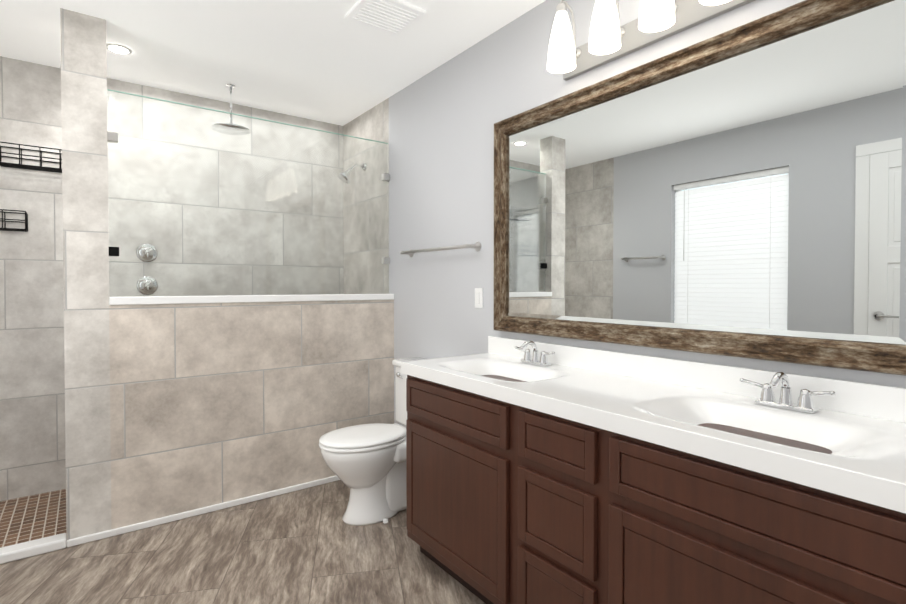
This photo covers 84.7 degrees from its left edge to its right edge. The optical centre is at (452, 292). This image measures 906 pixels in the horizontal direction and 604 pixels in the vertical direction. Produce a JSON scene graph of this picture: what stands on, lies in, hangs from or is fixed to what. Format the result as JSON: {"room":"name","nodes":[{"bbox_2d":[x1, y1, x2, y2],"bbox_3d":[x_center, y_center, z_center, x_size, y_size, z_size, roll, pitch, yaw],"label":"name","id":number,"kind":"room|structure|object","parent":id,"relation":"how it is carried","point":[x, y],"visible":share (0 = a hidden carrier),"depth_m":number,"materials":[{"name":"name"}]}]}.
{"room":"bathroom","nodes":[
{"label":"bathroom","id":0,"kind":"room"},
{"bbox_2d":[0,56,343,500],"bbox_3d":[-2.203,-0.082,3.542,2.990,2.740,0.120,-1,1,-36],"label":"wall","id":1,"kind":"structure","parent":0,"point":[32,420],"depth_m":3.49,"materials":[{"name":"tile"}]},
{"bbox_2d":[0,209,27,231],"bbox_3d":[-2.800,-0.438,2.940,0.426,0.117,0.124,-1,1,-36],"label":"shower shelf","id":2,"kind":"object","parent":1,"relation":"attached to","point":[19,221],"visible":1,"depth_m":3.04,"materials":[{"name":"black metal"}]},
{"bbox_2d":[0,142,61,172],"bbox_3d":[-2.535,-0.836,3.130,0.486,0.127,0.124,-1,1,-36],"label":"shower shelf","id":3,"kind":"object","parent":1,"relation":"attached to","point":[29,167],"visible":0.67,"depth_m":3.07,"materials":[{"name":"black metal"}]},
{"bbox_2d":[136,243,157,294],"bbox_3d":[-2.136,-0.166,3.477,0.132,0.362,0.061,-1,1,-36],"label":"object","id":4,"kind":"structure","parent":1,"relation":"attached to","point":[152,286],"depth_m":3.49,"materials":[{"name":"silver metal"}]},
{"bbox_2d":[66,293,393,546],"bbox_3d":[-1.251,0.654,3.166,1.920,1.280,0.178,-1,1,-36],"label":"wall","id":5,"kind":"structure","parent":0,"point":[218,402],"depth_m":3.01,"materials":[{"name":"tile"}]},
{"bbox_2d":[0,533,66,563],"bbox_3d":[-2.379,1.282,2.286,0.950,0.050,0.095,-1,1,-36],"label":"sill","id":6,"kind":"structure","parent":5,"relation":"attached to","point":[19,551],"depth_m":2.47,"materials":[{"name":"white stone"}]},
{"bbox_2d":[107,89,389,295],"bbox_3d":[-1.177,-0.548,3.205,1.729,1.118,0.044,-1,1,-36],"label":"glass wall","id":7,"kind":"structure","parent":5,"relation":"on","point":[112,137],"depth_m":3.08,"materials":[{"name":"clear glass"}]},
{"bbox_2d":[0,480,485,603],"bbox_3d":[-0.628,1.368,1.532,3.110,0.100,5.260,-1,1,-36],"label":"floor","id":8,"kind":"structure","parent":0,"point":[306,546],"depth_m":2.39,"materials":[{"name":"wood"}]},
{"bbox_2d":[0,489,66,547],"bbox_3d":[-1.855,1.287,3.192,2.870,0.012,0.890,-1,1,-36],"label":"shower floor","id":9,"kind":"structure","parent":8,"relation":"on","point":[31,517],"depth_m":2.84,"materials":[{"name":"tile"}]},
{"bbox_2d":[60,8,110,539],"bbox_3d":[-1.948,-0.069,2.643,0.190,2.740,0.150,-1,1,-36],"label":"shower column","id":10,"kind":"structure","parent":8,"relation":"on","point":[85,256],"depth_m":2.58,"materials":[{"name":"tile"}]},
{"bbox_2d":[319,357,425,525],"bbox_3d":[-0.405,0.869,2.958,0.796,0.855,0.490,-1,1,-36],"label":"toilet","id":11,"kind":"object","parent":8,"relation":"on","point":[366,464],"visible":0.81,"depth_m":2.81,"materials":[{"name":"white ceramic"}]},
{"bbox_2d":[406,376,905,603],"bbox_3d":[0.568,0.873,1.830,0.576,0.883,1.946,-1,1,-36],"label":"bathroom vanity","id":12,"kind":"object","parent":8,"relation":"on","point":[542,473],"depth_m":1.50,"materials":[{"name":"brown wood"}]},
{"bbox_2d":[401,352,905,519],"bbox_3d":[0.565,0.392,1.822,0.582,0.084,1.976,-1,1,-36],"label":"countertop","id":13,"kind":"structure","parent":12,"relation":"on","point":[847,457],"depth_m":1.45,"materials":[{"name":"white stone"}]},
{"bbox_2d":[0,0,544,125],"bbox_3d":[-0.628,-1.471,1.489,3.110,0.100,5.260,-1,1,-36],"label":"ceiling","id":14,"kind":"structure","parent":0,"point":[326,61],"depth_m":2.89,"materials":[{"name":"white paint"}]},
{"bbox_2d":[106,43,131,54],"bbox_3d":[-1.979,-1.440,2.941,0.136,0.007,0.136,-1,1,-36],"label":"recessed light","id":15,"kind":"object","parent":14,"relation":"in","point":[119,49],"visible":0.94,"depth_m":2.93,"materials":[{"name":"white plastic"}]},
{"bbox_2d":[211,84,249,134],"bbox_3d":[-1.555,-1.296,3.480,0.250,0.311,0.250,-1,1,-36],"label":"shower","id":16,"kind":"object","parent":14,"relation":"hanging from","point":[237,128],"visible":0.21,"depth_m":3.47,"materials":[{"name":"silver metal"}]},
{"bbox_2d":[344,0,425,36],"bbox_3d":[-0.350,-1.426,2.553,0.320,0.022,0.300,-1,1,-36],"label":"exhaust fan","id":17,"kind":"object","parent":14,"relation":"attached to","point":[396,18],"visible":1,"depth_m":2.54,"materials":[{"name":"white plastic"}]},
{"bbox_2d":[343,0,905,427],"bbox_3d":[0.575,-0.065,2.399,0.120,2.740,5.260,-1,1,-36],"label":"wall","id":18,"kind":"structure","parent":0,"point":[434,129],"depth_m":3.04,"materials":[{"name":"paint"}]},
{"bbox_2d":[338,163,365,182],"bbox_3d":[-0.807,-0.959,3.963,0.227,0.179,0.104,-1,1,-36],"label":"shower head","id":19,"kind":"object","parent":18,"relation":"attached to","point":[342,176],"depth_m":3.93},
{"bbox_2d":[400,242,480,256],"bbox_3d":[-0.107,-0.271,3.141,0.088,0.056,0.786,-1,1,-36],"label":"towel rail","id":20,"kind":"object","parent":18,"relation":"attached to","point":[476,246],"visible":1,"depth_m":3.01,"materials":[{"name":"silver metal"}]},
{"bbox_2d":[475,288,482,307],"bbox_3d":[0.147,0.030,2.868,0.010,0.115,0.070,-1,1,-36],"label":"switch plate","id":21,"kind":"object","parent":18,"relation":"attached to","point":[478,297],"visible":1,"depth_m":2.86,"materials":[{"name":"white plastic"}]},
{"bbox_2d":[547,0,754,80],"bbox_3d":[0.707,-1.139,1.933,0.195,0.301,0.850,-1,1,-36],"label":"sconce","id":22,"kind":"object","parent":18,"relation":"attached to","point":[611,39],"visible":1,"depth_m":1.98,"materials":[{"name":"white glass"}]},
{"bbox_2d":[489,336,905,423],"bbox_3d":[0.790,0.301,1.987,0.022,0.097,1.976,-1,1,-36],"label":"backsplash","id":23,"kind":"structure","parent":18,"relation":"attached to","point":[887,402],"depth_m":1.73,"materials":[{"name":"white stone"}]},
{"bbox_2d":[494,0,905,375],"bbox_3d":[0.761,-0.346,1.998,0.046,1.125,1.780,-1,1,-36],"label":"mirror","id":24,"kind":"object","parent":18,"relation":"attached to","point":[739,191],"visible":1,"depth_m":1.73,"materials":[{"name":"brown wood"}]}
]}

